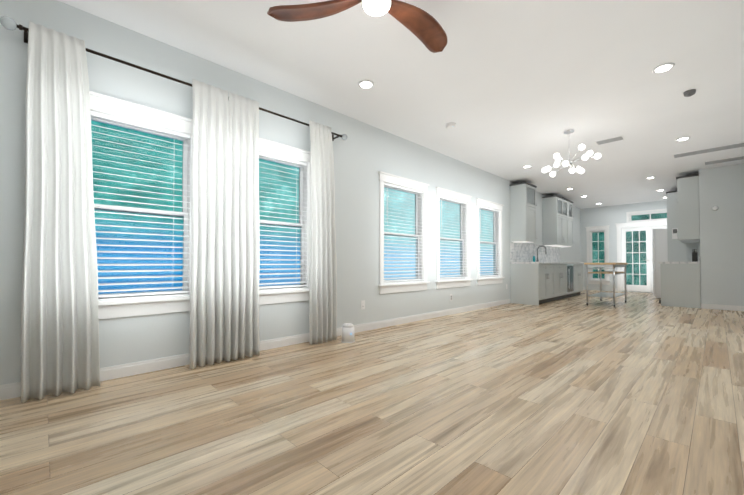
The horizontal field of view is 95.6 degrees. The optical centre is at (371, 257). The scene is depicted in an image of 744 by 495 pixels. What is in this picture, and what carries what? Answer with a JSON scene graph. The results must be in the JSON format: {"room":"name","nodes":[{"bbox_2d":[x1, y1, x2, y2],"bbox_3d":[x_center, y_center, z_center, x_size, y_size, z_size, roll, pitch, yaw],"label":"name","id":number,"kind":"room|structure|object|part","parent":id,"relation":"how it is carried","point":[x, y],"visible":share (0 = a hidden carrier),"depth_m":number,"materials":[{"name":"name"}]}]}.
{"room":"living room","nodes":[
{"label":"living room","id":0,"kind":"room"},
{"bbox_2d":[0,0,580,384],"bbox_3d":[1.896,-0.381,6.486,14.600,2.740,0.150,1,-1,-44],"label":"wall","id":1,"kind":"structure","parent":0,"point":[364,153],"depth_m":3.43,"materials":[{"name":"paint"}]},
{"bbox_2d":[90,91,191,318],"bbox_3d":[-1.953,-0.380,2.691,1.120,1.677,0.205,1,-1,-44],"label":"window","id":2,"kind":"structure","parent":1,"relation":"in","point":[141,160],"depth_m":2.77,"materials":[{"name":"white"}]},
{"bbox_2d":[0,16,346,402],"bbox_3d":[-1.318,-0.303,3.087,2.845,2.443,0.221,1,-1,-44],"label":"curtains","id":3,"kind":"object","parent":1,"relation":"attached to","point":[59,327],"visible":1,"depth_m":2.38,"materials":[{"name":"white fabric"}]},
{"bbox_3d":[-2.068,-0.317,2.273,0.394,2.443,0.103,1,-1,-44],"label":"curtain panel","id":4,"kind":"part","parent":3,"relation":"part of","materials":[{"name":"white fabric"}]},
{"bbox_3d":[-1.396,-0.306,2.934,0.334,2.443,0.097,1,-1,-44],"label":"curtain panel","id":5,"kind":"part","parent":3,"relation":"part of","materials":[{"name":"white fabric"}]},
{"bbox_3d":[-1.182,-0.302,3.146,0.317,2.443,0.094,1,-1,-44],"label":"curtain panel","id":6,"kind":"part","parent":3,"relation":"part of","materials":[{"name":"white fabric"}]},
{"bbox_3d":[-0.553,-0.292,3.752,0.342,2.443,0.102,1,-1,-44],"label":"curtain panel","id":7,"kind":"part","parent":3,"relation":"part of","materials":[{"name":"white fabric"}]},
{"bbox_2d":[0,299,510,400],"bbox_3d":[1.954,0.940,6.404,14.300,0.095,0.015,1,-1,-44],"label":"baseboard","id":8,"kind":"structure","parent":1,"relation":"attached to","point":[10,390],"depth_m":3.40,"materials":[{"name":"white wood"}]},
{"bbox_2d":[259,138,310,304],"bbox_3d":[-1.084,-0.365,3.539,1.120,1.677,0.205,1,-1,-44],"label":"window","id":9,"kind":"structure","parent":1,"relation":"in","point":[284,192],"depth_m":3.68,"materials":[{"name":"white"}]},
{"bbox_2d":[361,300,364,309],"bbox_3d":[-0.117,0.613,4.393,0.070,0.114,0.008,1,-1,-44],"label":"electrical outlet","id":10,"kind":"object","parent":1,"relation":"attached to","point":[362,304],"visible":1,"depth_m":4.39,"materials":[{"name":"white plastic"}]},
{"bbox_2d":[378,171,429,293],"bbox_3d":[0.448,-0.340,5.034,1.120,1.677,0.205,1,-1,-44],"label":"window","id":11,"kind":"structure","parent":1,"relation":"in","point":[402,230],"depth_m":5.06,"materials":[{"name":"white wood"}]},
{"bbox_2d":[435,187,472,288],"bbox_3d":[1.407,-0.324,5.969,1.120,1.677,0.205,1,-1,-44],"label":"window","id":12,"kind":"structure","parent":1,"relation":"in","point":[452,236],"depth_m":6.02,"materials":[{"name":"white wood"}]},
{"bbox_2d":[476,198,504,284],"bbox_3d":[2.366,-0.307,6.905,1.120,1.677,0.205,1,-1,-44],"label":"window","id":13,"kind":"structure","parent":1,"relation":"in","point":[489,238],"depth_m":6.99,"materials":[{"name":"white wood"}]},
{"bbox_2d":[510,182,536,241],"bbox_3d":[3.426,-1.005,7.635,0.579,1.285,0.350,1,-1,-44],"label":"upper cabinet","id":14,"kind":"object","parent":1,"relation":"attached to","point":[523,203],"depth_m":7.46,"materials":[{"name":"white paint"}]},
{"bbox_2d":[510,242,559,261],"bbox_3d":[4.316,-0.118,8.727,3.400,0.450,0.011,1,-1,-44],"label":"backsplash","id":15,"kind":"structure","parent":1,"relation":"attached to","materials":[{"name":"tile"}]},
{"bbox_2d":[542,195,569,245],"bbox_3d":[5.004,-0.978,9.175,0.992,1.285,0.350,1,-1,-44],"label":"upper cabinet","id":16,"kind":"object","parent":1,"relation":"attached to","point":[555,208],"depth_m":8.89,"materials":[{"name":"white paint"}]},
{"bbox_2d":[570,202,573,245],"bbox_3d":[5.464,-0.970,9.623,0.524,1.285,0.350,1,-1,-44],"label":"upper cabinet","id":17,"kind":"object","parent":1,"relation":"attached to","point":[571,203],"depth_m":9.60,"materials":[{"name":"white paint"}]},
{"bbox_2d":[0,290,743,494],"bbox_3d":[3.212,1.025,5.112,14.600,0.120,3.920,1,-1,-44],"label":"floor","id":18,"kind":"structure","parent":0,"point":[637,393],"depth_m":1.94,"materials":[{"name":"brown wood"}]},
{"bbox_2d":[341,323,354,342],"bbox_3d":[-0.269,0.841,3.800,0.156,0.203,0.156,1,-1,-44],"label":"air purifier","id":19,"kind":"object","parent":18,"relation":"on","point":[348,335],"visible":1,"depth_m":3.74,"materials":[{"name":"white plastic"}]},
{"bbox_2d":[510,262,557,305],"bbox_3d":[3.666,0.569,7.670,1.045,0.881,0.596,1,-1,-44],"label":"base cabinet","id":20,"kind":"object","parent":18,"relation":"on","point":[540,274],"depth_m":7.34,"materials":[{"name":"white paint"}]},
{"bbox_2d":[510,262,584,263],"bbox_3d":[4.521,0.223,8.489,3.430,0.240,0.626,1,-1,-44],"label":"countertop","id":21,"kind":"structure","parent":20,"relation":"on","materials":[{"name":"stone"}]},
{"bbox_2d":[534,246,545,261],"bbox_3d":[4.216,-0.093,8.421,0.135,0.390,0.246,1,-1,-44],"label":"faucet","id":22,"kind":"object","parent":21,"relation":"on","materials":[{"name":"grey metal"}]},
{"bbox_2d":[554,262,569,299],"bbox_3d":[4.318,0.580,8.307,1.009,0.881,0.596,1,-1,-44],"label":"base cabinet","id":23,"kind":"object","parent":18,"relation":"on","point":[559,267],"depth_m":8.15,"materials":[{"name":"white paint"}]},
{"bbox_2d":[566,262,573,296],"bbox_3d":[4.882,0.590,8.857,0.686,0.881,0.596,1,-1,-44],"label":"wine cooler","id":24,"kind":"object","parent":18,"relation":"on","point":[569,265],"depth_m":8.64,"materials":[{"name":"white paint"}]},
{"bbox_2d":[574,262,584,295],"bbox_3d":[5.411,0.599,9.373,0.911,0.881,0.596,1,-1,-44],"label":"base cabinet","id":25,"kind":"object","parent":18,"relation":"on","point":[578,266],"depth_m":9.14,"materials":[{"name":"white paint"}]},
{"bbox_2d":[584,263,627,306],"bbox_3d":[5.120,0.553,7.352,1.312,0.899,0.550,1,-1,-44],"label":"cart","id":26,"kind":"object","parent":18,"relation":"on","point":[601,294],"visible":1,"depth_m":7.09,"materials":[{"name":"silver metal"}]},
{"bbox_2d":[652,228,667,298],"bbox_3d":[7.733,0.145,8.585,0.880,1.760,0.894,1,-1,-44],"label":"fridge","id":27,"kind":"object","parent":18,"relation":"on","point":[659,246],"visible":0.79,"depth_m":8.49,"materials":[{"name":"silver metal"}]},
{"bbox_2d":[658,262,700,307],"bbox_3d":[6.593,0.561,7.179,0.951,0.881,0.596,1,-1,-44],"label":"base cabinet","id":28,"kind":"object","parent":18,"relation":"on","point":[680,278],"depth_m":6.83,"materials":[{"name":"white paint"}]},
{"bbox_2d":[658,262,699,263],"bbox_3d":[6.871,0.106,7.479,1.780,0.040,0.626,1,-1,-44],"label":"countertop","id":29,"kind":"structure","parent":28,"relation":"on","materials":[{"name":"stone"}]},
{"bbox_2d":[58,0,743,208],"bbox_3d":[3.212,-1.834,5.161,14.600,0.120,3.920,1,-1,-44],"label":"ceiling","id":30,"kind":"structure","parent":0,"point":[510,88],"depth_m":3.30,"materials":[{"name":"paint"}]},
{"bbox_2d":[267,0,446,52],"bbox_3d":[0.150,-1.665,2.127,1.147,0.323,1.241,1,-1,-44],"label":"fan","id":31,"kind":"object","parent":30,"relation":"hanging from","point":[425,28],"visible":1,"depth_m":2.19,"materials":[{"name":"brown wood"}]},
{"bbox_3d":[-0.356,-1.586,2.116,0.408,0.055,0.548,1,-1,-44],"label":"fan blade","id":32,"kind":"part","parent":31,"relation":"part of","materials":[{"name":"brown wood"}]},
{"bbox_3d":[0.330,-1.583,2.303,0.642,0.055,0.187,1,-1,-44],"label":"fan blade","id":33,"kind":"part","parent":31,"relation":"part of","materials":[{"name":"brown wood"}]},
{"bbox_2d":[358,80,373,88],"bbox_3d":[-0.061,-1.796,3.490,0.164,0.013,0.164,1,-1,-44],"label":"recessed light","id":34,"kind":"object","parent":30,"relation":"in","point":[365,84],"visible":0.96,"depth_m":3.48,"materials":[{"name":"white plastic"}]},
{"bbox_2d":[446,122,455,128],"bbox_3d":[1.055,-1.766,4.508,0.136,0.038,0.136,1,-1,-44],"label":"smoke detector","id":35,"kind":"object","parent":30,"relation":"attached to","point":[451,125],"visible":1,"depth_m":4.47,"materials":[{"name":"white plastic"}]},
{"bbox_2d":[542,129,600,176],"bbox_3d":[2.772,-1.470,4.674,0.566,0.623,0.670,1,-1,-44],"label":"sputnik chandelier","id":36,"kind":"object","parent":30,"relation":"hanging from","point":[565,163],"visible":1,"depth_m":4.67,"materials":[{"name":"white glass"}]},
{"bbox_2d":[594,135,624,144],"bbox_3d":[3.575,-1.768,5.074,0.200,0.014,0.350,1,-1,-44],"label":"ceiling vent","id":37,"kind":"object","parent":30,"relation":"in","point":[609,140],"visible":1,"depth_m":5.06,"materials":[{"name":"white metal"}]},
{"bbox_2d":[652,62,674,72],"bbox_3d":[2.764,-1.801,3.200,0.164,0.013,0.164,1,-1,-44],"label":"recessed light","id":38,"kind":"object","parent":30,"relation":"in","point":[664,67],"visible":0.98,"depth_m":3.18,"materials":[{"name":"white plastic"}]},
{"bbox_2d":[676,137,689,140],"bbox_3d":[4.625,-1.770,5.016,0.164,0.013,0.164,1,-1,-44],"label":"recessed light","id":39,"kind":"object","parent":30,"relation":"in","point":[682,138],"visible":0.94,"depth_m":5.00,"materials":[{"name":"white"}]},
{"bbox_2d":[683,89,695,96],"bbox_3d":[3.434,-1.774,3.644,0.100,0.053,0.100,1,-1,-44],"label":"sensor","id":40,"kind":"object","parent":30,"relation":"attached to","point":[689,93],"visible":1,"depth_m":3.62,"materials":[{"name":"grey plastic"}]},
{"bbox_2d":[672,142,743,157],"bbox_3d":[5.515,-1.761,5.521,0.260,0.014,0.880,1,-1,-44],"label":"ceiling vent","id":41,"kind":"object","parent":30,"relation":"in","point":[718,148],"visible":1,"depth_m":5.50,"materials":[{"name":"white metal"}]},
{"bbox_2d":[703,156,743,164],"bbox_3d":[6.328,-1.752,6.062,0.260,0.014,0.520,1,-1,-44],"label":"ceiling vent","id":42,"kind":"object","parent":30,"relation":"in","point":[724,160],"visible":0.98,"depth_m":6.04,"materials":[{"name":"white metal"}]},
{"bbox_2d":[580,200,666,290],"bbox_3d":[8.167,-0.314,10.403,0.150,2.740,3.000,1,-1,-44],"label":"wall","id":43,"kind":"structure","parent":0,"point":[611,216],"depth_m":10.84,"materials":[{"name":"paint"}]},
{"bbox_2d":[585,225,610,284],"bbox_3d":[7.446,-0.089,11.100,0.205,1.905,0.680,1,-1,-44],"label":"window","id":44,"kind":"structure","parent":43,"relation":"in","point":[597,246],"depth_m":11.11,"materials":[{"name":"white wood"}]},
{"bbox_2d":[615,220,666,292],"bbox_3d":[8.383,-0.026,10.141,0.200,2.155,1.700,1,-1,-44],"label":"french door","id":45,"kind":"structure","parent":43,"relation":"in","point":[634,248],"depth_m":10.39,"materials":[{"name":"white wood"}]},
{"bbox_2d":[626,209,666,222],"bbox_3d":[8.395,-1.248,10.174,0.168,0.380,1.130,1,-1,-44],"label":"transom","id":46,"kind":"object","parent":43,"relation":"attached to","point":[650,215],"visible":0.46,"depth_m":10.21,"materials":[{"name":"white"}]},
{"bbox_2d":[699,163,743,305],"bbox_3d":[8.142,-0.359,7.745,3.900,2.740,0.770,1,-1,-44],"label":"wall","id":47,"kind":"structure","parent":0,"point":[722,250],"depth_m":6.44,"materials":[{"name":"paint"}]},
{"bbox_2d":[666,190,677,229],"bbox_3d":[7.869,-1.205,8.469,0.940,0.855,0.616,1,-1,-44],"label":"upper cabinet","id":48,"kind":"object","parent":47,"relation":"attached to","point":[672,197],"depth_m":8.27,"materials":[{"name":"white paint"}]},
{"bbox_2d":[676,174,699,241],"bbox_3d":[6.696,-1.013,7.113,0.933,1.285,0.319,1,-1,-44],"label":"upper cabinet","id":49,"kind":"object","parent":47,"relation":"attached to","point":[687,186],"depth_m":6.79,"materials":[{"name":"white paint"}]},
{"bbox_2d":[701,304,743,310],"bbox_3d":[8.025,0.963,7.724,3.765,0.095,0.635,1,-1,-44],"label":"baseboard","id":50,"kind":"structure","parent":47,"relation":"attached to","point":[723,307],"depth_m":6.42,"materials":[{"name":"white wood"}]}
]}

